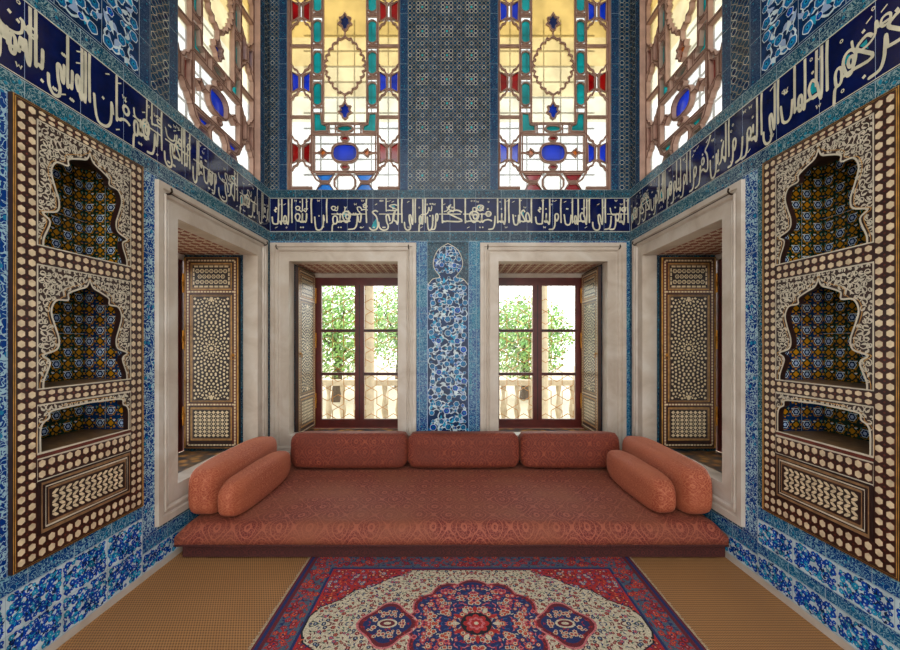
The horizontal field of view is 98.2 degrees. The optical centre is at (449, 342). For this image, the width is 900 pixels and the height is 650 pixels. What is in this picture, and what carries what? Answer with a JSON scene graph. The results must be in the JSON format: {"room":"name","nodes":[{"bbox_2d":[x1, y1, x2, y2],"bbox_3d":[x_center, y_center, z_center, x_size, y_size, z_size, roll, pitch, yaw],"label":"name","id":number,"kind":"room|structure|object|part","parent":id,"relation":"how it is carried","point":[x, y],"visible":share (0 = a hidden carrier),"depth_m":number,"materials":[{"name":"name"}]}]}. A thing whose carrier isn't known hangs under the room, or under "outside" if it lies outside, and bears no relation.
{"room":"ottoman palace sitting room","nodes":[
{"label":"ottoman palace sitting room","id":0,"kind":"room"},
{"bbox_2d":[0,0,269,649],"bbox_3d":[-1.799,-1.400,1.651,0.003,5.600,4.504,0,0,0],"label":"wall","id":1,"kind":"structure","parent":0,"point":[48,602],"depth_m":2.13,"materials":[{"name":"tile"}]},
{"bbox_2d":[8,91,143,575],"bbox_3d":[-1.907,-0.038,1.927,0.274,1.973,0.682,0,0,0],"label":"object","id":2,"kind":"object","parent":1,"relation":"attached to","point":[76,203],"visible":0.98,"depth_m":1.90,"materials":[{"name":"brown wood"}]},
{"bbox_3d":[-1.788,0.718,1.929,0.025,0.235,0.491,0,0,0],"label":"panel","id":3,"kind":"part","parent":2,"relation":"part of","materials":[{"name":"brown wood"}]},
{"bbox_2d":[0,0,269,230],"bbox_3d":[-1.798,-1.278,1.648,0.003,0.341,4.498,0,0,0],"label":"frieze","id":4,"kind":"object","parent":1,"relation":"attached to","point":[33,48],"visible":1,"depth_m":2.05,"materials":[{"name":"blue tile"}]},
{"bbox_2d":[155,179,267,526],"bbox_3d":[-2.161,0.062,3.090,0.844,2.121,1.428,0,0,0],"label":"window","id":5,"kind":"structure","parent":1,"relation":"in","point":[185,226],"depth_m":2.83,"materials":[{"name":"stone"}]},
{"bbox_2d":[181,257,240,448],"bbox_3d":[-2.200,0.090,3.588,0.519,1.760,0.052,0,0,0],"label":"window shutter","id":6,"kind":"object","parent":5,"relation":"attached to","point":[211,286],"visible":1,"depth_m":3.58,"materials":[{"name":"brown wood"}]},
{"bbox_3d":[-2.190,-0.610,3.578,0.344,0.210,0.001,0,0,0],"label":"panel","id":7,"kind":"part","parent":6,"relation":"part of","materials":[{"name":"beige wood"}]},
{"bbox_3d":[-2.190,0.050,3.578,0.344,0.950,0.001,0,0,0],"label":"star panel","id":8,"kind":"part","parent":6,"relation":"part of","materials":[{"name":"beige wood"}]},
{"bbox_3d":[-2.190,0.743,3.578,0.344,0.265,0.001,0,0,0],"label":"panel","id":9,"kind":"part","parent":6,"relation":"part of","materials":[{"name":"beige wood"}]},
{"bbox_2d":[178,0,259,180],"bbox_3d":[-2.028,-2.580,3.140,0.456,2.108,1.121,0,0,0],"label":"window","id":10,"kind":"structure","parent":1,"relation":"in","point":[219,40],"depth_m":3.23,"materials":[{"name":"glass"}]},
{"bbox_2d":[270,0,629,461],"bbox_3d":[0.000,-1.400,3.900,3.604,5.600,0.001,0,0,0],"label":"wall","id":11,"kind":"structure","parent":0,"point":[449,48],"depth_m":3.90,"materials":[{"name":"blue tile"}]},
{"bbox_2d":[270,243,415,453],"bbox_3d":[-1.063,0.062,4.261,1.454,2.121,0.844,0,0,0],"label":"window","id":12,"kind":"structure","parent":11,"relation":"in","point":[358,265],"depth_m":3.89,"materials":[{"name":"stone"}]},
{"bbox_2d":[295,267,316,431],"bbox_3d":[-1.574,0.090,4.290,0.052,1.760,0.519,0,0,0],"label":"window shutter","id":13,"kind":"object","parent":12,"relation":"attached to","point":[305,290],"visible":0.99,"depth_m":4.22,"materials":[{"name":"brown wood"}]},
{"bbox_3d":[-1.564,-0.610,4.280,0.001,0.210,0.344,0,0,0],"label":"panel","id":14,"kind":"part","parent":13,"relation":"part of","materials":[{"name":"beige wood"}]},
{"bbox_3d":[-1.564,0.050,4.280,0.001,0.950,0.344,0,0,0],"label":"star panel","id":15,"kind":"part","parent":13,"relation":"part of","materials":[{"name":"beige wood"}]},
{"bbox_3d":[-1.564,0.743,4.280,0.001,0.265,0.344,0,0,0],"label":"panel","id":16,"kind":"part","parent":13,"relation":"part of","materials":[{"name":"beige wood"}]},
{"bbox_2d":[287,0,399,189],"bbox_3d":[-1.065,-2.580,4.128,1.131,2.108,0.456,0,0,0],"label":"window","id":17,"kind":"structure","parent":11,"relation":"in","point":[343,56],"depth_m":3.96,"materials":[{"name":"glass"}]},
{"bbox_2d":[419,241,476,430],"bbox_3d":[-0.020,0.182,3.897,0.573,2.398,0.003,0,0,0],"label":"tile panel","id":18,"kind":"object","parent":11,"relation":"attached to","point":[447,269],"visible":0.87,"depth_m":3.90,"materials":[{"name":"tile"}]},
{"bbox_2d":[270,198,629,231],"bbox_3d":[0.000,-1.278,3.898,3.594,0.341,0.003,0,0,0],"label":"frieze","id":19,"kind":"object","parent":11,"relation":"attached to","point":[286,214],"visible":1,"depth_m":3.90,"materials":[{"name":"blue tile"}]},
{"bbox_2d":[480,243,625,449],"bbox_3d":[1.027,0.062,4.261,1.454,2.121,0.844,0,0,0],"label":"window","id":20,"kind":"structure","parent":11,"relation":"in","point":[536,265],"depth_m":3.89,"materials":[{"name":"stone"}]},
{"bbox_2d":[580,267,600,430],"bbox_3d":[1.538,0.090,4.290,0.052,1.760,0.519,0,0,0],"label":"window shutter","id":21,"kind":"object","parent":20,"relation":"attached to","point":[590,292],"visible":1,"depth_m":4.21,"materials":[{"name":"brown wood"}]},
{"bbox_3d":[1.528,-0.610,4.280,0.001,0.210,0.344,0,0,0],"label":"panel","id":22,"kind":"part","parent":21,"relation":"part of","materials":[{"name":"beige wood"}]},
{"bbox_3d":[1.528,0.050,4.280,0.001,0.950,0.344,0,0,0],"label":"star panel","id":23,"kind":"part","parent":21,"relation":"part of","materials":[{"name":"beige wood"}]},
{"bbox_3d":[1.528,0.743,4.280,0.001,0.265,0.344,0,0,0],"label":"panel","id":24,"kind":"part","parent":21,"relation":"part of","materials":[{"name":"beige wood"}]},
{"bbox_2d":[498,0,610,189],"bbox_3d":[1.045,-2.580,4.128,1.131,2.108,0.456,0,0,0],"label":"window","id":25,"kind":"structure","parent":11,"relation":"in","point":[554,56],"depth_m":3.96,"materials":[{"name":"glass"}]},
{"bbox_2d":[56,551,843,649],"bbox_3d":[0.000,1.400,1.650,3.600,0.001,4.500,0,0,0],"label":"floor","id":26,"kind":"structure","parent":0,"point":[190,603],"depth_m":2.08,"materials":[{"name":"wicker"}]},
{"bbox_2d":[174,462,728,556],"bbox_3d":[0.010,1.276,3.174,3.550,0.223,1.373,0,0,0],"label":"divan","id":27,"kind":"object","parent":26,"relation":"on","point":[407,510],"visible":0.8,"depth_m":2.59,"materials":[{"name":"fabric"}]},
{"bbox_2d":[188,436,276,513],"bbox_3d":[-1.665,1.003,3.090,0.228,0.355,1.060,0,0,-1],"label":"bolster","id":28,"kind":"object","parent":27,"relation":"on","point":[206,481],"visible":0.62,"depth_m":2.69,"materials":[{"name":"fabric"}]},
{"bbox_2d":[218,451,290,516],"bbox_3d":[-1.461,1.046,2.990,0.179,0.266,0.940,0,0,1],"label":"bolster","id":29,"kind":"object","parent":27,"relation":"on","point":[253,483],"visible":1,"depth_m":2.77,"materials":[{"name":"fabric"}]},
{"bbox_2d":[290,431,408,467],"bbox_3d":[-0.940,1.008,3.709,1.101,0.343,0.303,0,0,1],"label":"cushion","id":30,"kind":"object","parent":27,"relation":"on","point":[309,449],"visible":0.96,"depth_m":3.58,"materials":[{"name":"fabric"}]},
{"bbox_2d":[408,431,518,467],"bbox_3d":[0.125,1.008,3.708,1.051,0.339,0.304,0,0,1],"label":"cushion","id":31,"kind":"object","parent":27,"relation":"on","point":[426,449],"visible":0.98,"depth_m":3.58,"materials":[{"name":"fabric"}]},
{"bbox_2d":[518,431,619,467],"bbox_3d":[1.120,1.008,3.708,0.931,0.340,0.305,0,0,1],"label":"cushion","id":32,"kind":"object","parent":27,"relation":"on","point":[537,449],"visible":0.91,"depth_m":3.58,"materials":[{"name":"fabric"}]},
{"bbox_2d":[607,450,675,512],"bbox_3d":[1.451,1.046,3.030,0.196,0.267,0.900,0,0,-1],"label":"bolster","id":33,"kind":"object","parent":27,"relation":"on","point":[645,483],"visible":1,"depth_m":2.80,"materials":[{"name":"fabric"}]},
{"bbox_2d":[622,436,711,513],"bbox_3d":[1.667,1.003,3.100,0.228,0.354,1.080,0,0,0],"label":"bolster","id":34,"kind":"object","parent":27,"relation":"on","point":[692,483],"visible":0.68,"depth_m":2.69,"materials":[{"name":"fabric"}]},
{"bbox_2d":[249,557,708,649],"bbox_3d":[0.130,1.393,1.930,2.114,0.013,1.320,0,0,0],"label":"rug","id":35,"kind":"object","parent":26,"relation":"on","point":[334,603],"visible":1,"depth_m":2.04,"materials":[{"name":"fabric"}]},
{"bbox_2d":[499,295,573,399],"bbox_3d":[2.194,0.113,11.499,2.847,3.092,2.845,0,0,0],"label":"tree","id":36,"kind":"object","parent":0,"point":[523,343],"visible":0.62,"depth_m":11.01,"materials":[{"name":"green plant"}]},
{"bbox_2d":[630,0,899,649],"bbox_3d":[1.799,-1.400,1.651,0.003,5.600,4.504,0,0,0],"label":"wall","id":37,"kind":"structure","parent":0,"point":[851,602],"depth_m":2.22,"materials":[{"name":"tile"}]},
{"bbox_2d":[640,0,721,180],"bbox_3d":[2.028,-2.580,3.140,0.456,2.108,1.121,0,0,0],"label":"window","id":38,"kind":"structure","parent":37,"relation":"in","point":[681,40],"depth_m":3.25,"materials":[{"name":"glass"}]},
{"bbox_2d":[632,179,744,526],"bbox_3d":[2.161,0.062,3.090,0.844,2.121,1.428,0,0,0],"label":"window","id":39,"kind":"structure","parent":37,"relation":"in","point":[714,226],"depth_m":2.83,"materials":[{"name":"stone"}]},
{"bbox_2d":[659,257,718,448],"bbox_3d":[2.200,0.090,3.588,0.519,1.760,0.052,0,0,0],"label":"window shutter","id":40,"kind":"object","parent":39,"relation":"attached to","point":[688,286],"visible":1,"depth_m":3.58,"materials":[{"name":"brown wood"}]},
{"bbox_3d":[2.190,-0.610,3.578,0.344,0.210,0.001,0,0,0],"label":"panel","id":41,"kind":"part","parent":40,"relation":"part of","materials":[{"name":"beige wood"}]},
{"bbox_3d":[2.190,0.050,3.578,0.344,0.950,0.001,0,0,0],"label":"star panel","id":42,"kind":"part","parent":40,"relation":"part of","materials":[{"name":"beige wood"}]},
{"bbox_3d":[2.190,0.743,3.578,0.344,0.265,0.001,0,0,0],"label":"panel","id":43,"kind":"part","parent":40,"relation":"part of","materials":[{"name":"beige wood"}]},
{"bbox_2d":[630,0,899,230],"bbox_3d":[1.798,-1.278,1.648,0.003,0.341,4.498,0,0,0],"label":"frieze","id":44,"kind":"object","parent":37,"relation":"attached to","point":[866,48],"visible":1,"depth_m":2.06,"materials":[{"name":"blue tile"}]},
{"bbox_2d":[762,84,899,581],"bbox_3d":[1.907,-0.038,1.884,0.274,1.973,0.682,0,0,0],"label":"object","id":45,"kind":"object","parent":37,"relation":"attached to","point":[831,199],"visible":1,"depth_m":1.91,"materials":[{"name":"brown wood"}]},
{"bbox_3d":[1.788,0.718,1.885,0.025,0.235,0.491,0,0,0],"label":"panel","id":46,"kind":"part","parent":45,"relation":"part of","materials":[{"name":"brown wood"}]},
{"label":"outside","id":47,"kind":"structure","parent":0,"visible":0},
{"bbox_2d":[179,364,720,452],"bbox_3d":[0.000,1.700,13.500,18.000,0.100,33.000,0,0,0],"label":"terrace","id":48,"kind":"object","parent":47,"point":[349,394],"visible":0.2,"depth_m":11.60,"materials":[{"name":"beige stone"}]},
{"bbox_2d":[323,286,386,401],"bbox_3d":[-3.205,-0.089,10.980,2.837,3.494,2.830,0,0,0],"label":"tree","id":49,"kind":"object","parent":48,"relation":"on","point":[337,349],"visible":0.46,"depth_m":10.67,"materials":[{"name":"green plant"}]},
{"bbox_2d":[323,379,397,417],"bbox_3d":[-1.850,1.165,7.200,3.100,0.970,0.180,0,0,0],"label":"balustrade","id":50,"kind":"object","parent":48,"relation":"on","point":[326,382],"visible":0.16,"depth_m":7.15,"materials":[{"name":"beige stone"}]},
{"bbox_3d":[-1.850,0.730,7.200,3.100,0.100,0.160,0,0,0],"label":"rail","id":51,"kind":"part","parent":50,"relation":"part of","materials":[{"name":"beige stone"}]},
{"bbox_2d":[365,286,373,417],"bbox_3d":[-1.420,-0.060,6.600,0.460,3.420,0.460,0,0,0],"label":"stone column","id":52,"kind":"structure","parent":48,"relation":"on","point":[369,292],"depth_m":6.49,"materials":[{"name":"beige stone"}]},
{"bbox_2d":[374,286,397,387],"bbox_3d":[-1.905,-0.354,14.403,2.829,4.021,2.860,0,0,0],"label":"tree","id":53,"kind":"object","parent":48,"relation":"on","point":[389,318],"visible":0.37,"depth_m":13.92,"materials":[{"name":"green plant"}]},
{"bbox_2d":[499,379,573,417],"bbox_3d":[1.750,1.165,7.200,3.300,0.970,0.180,0,0,0],"label":"balustrade","id":54,"kind":"object","parent":48,"relation":"on","point":[502,382],"visible":0.13,"depth_m":7.15,"materials":[{"name":"beige stone"}]},
{"bbox_3d":[1.750,0.730,7.200,3.300,0.100,0.160,0,0,0],"label":"rail","id":55,"kind":"part","parent":54,"relation":"part of","materials":[{"name":"beige stone"}]},
{"bbox_2d":[531,286,547,417],"bbox_3d":[1.520,-0.060,6.600,0.460,3.420,0.460,0,0,0],"label":"stone column","id":56,"kind":"structure","parent":48,"relation":"on","point":[544,288],"depth_m":6.48,"materials":[{"name":"beige stone"}]}
]}

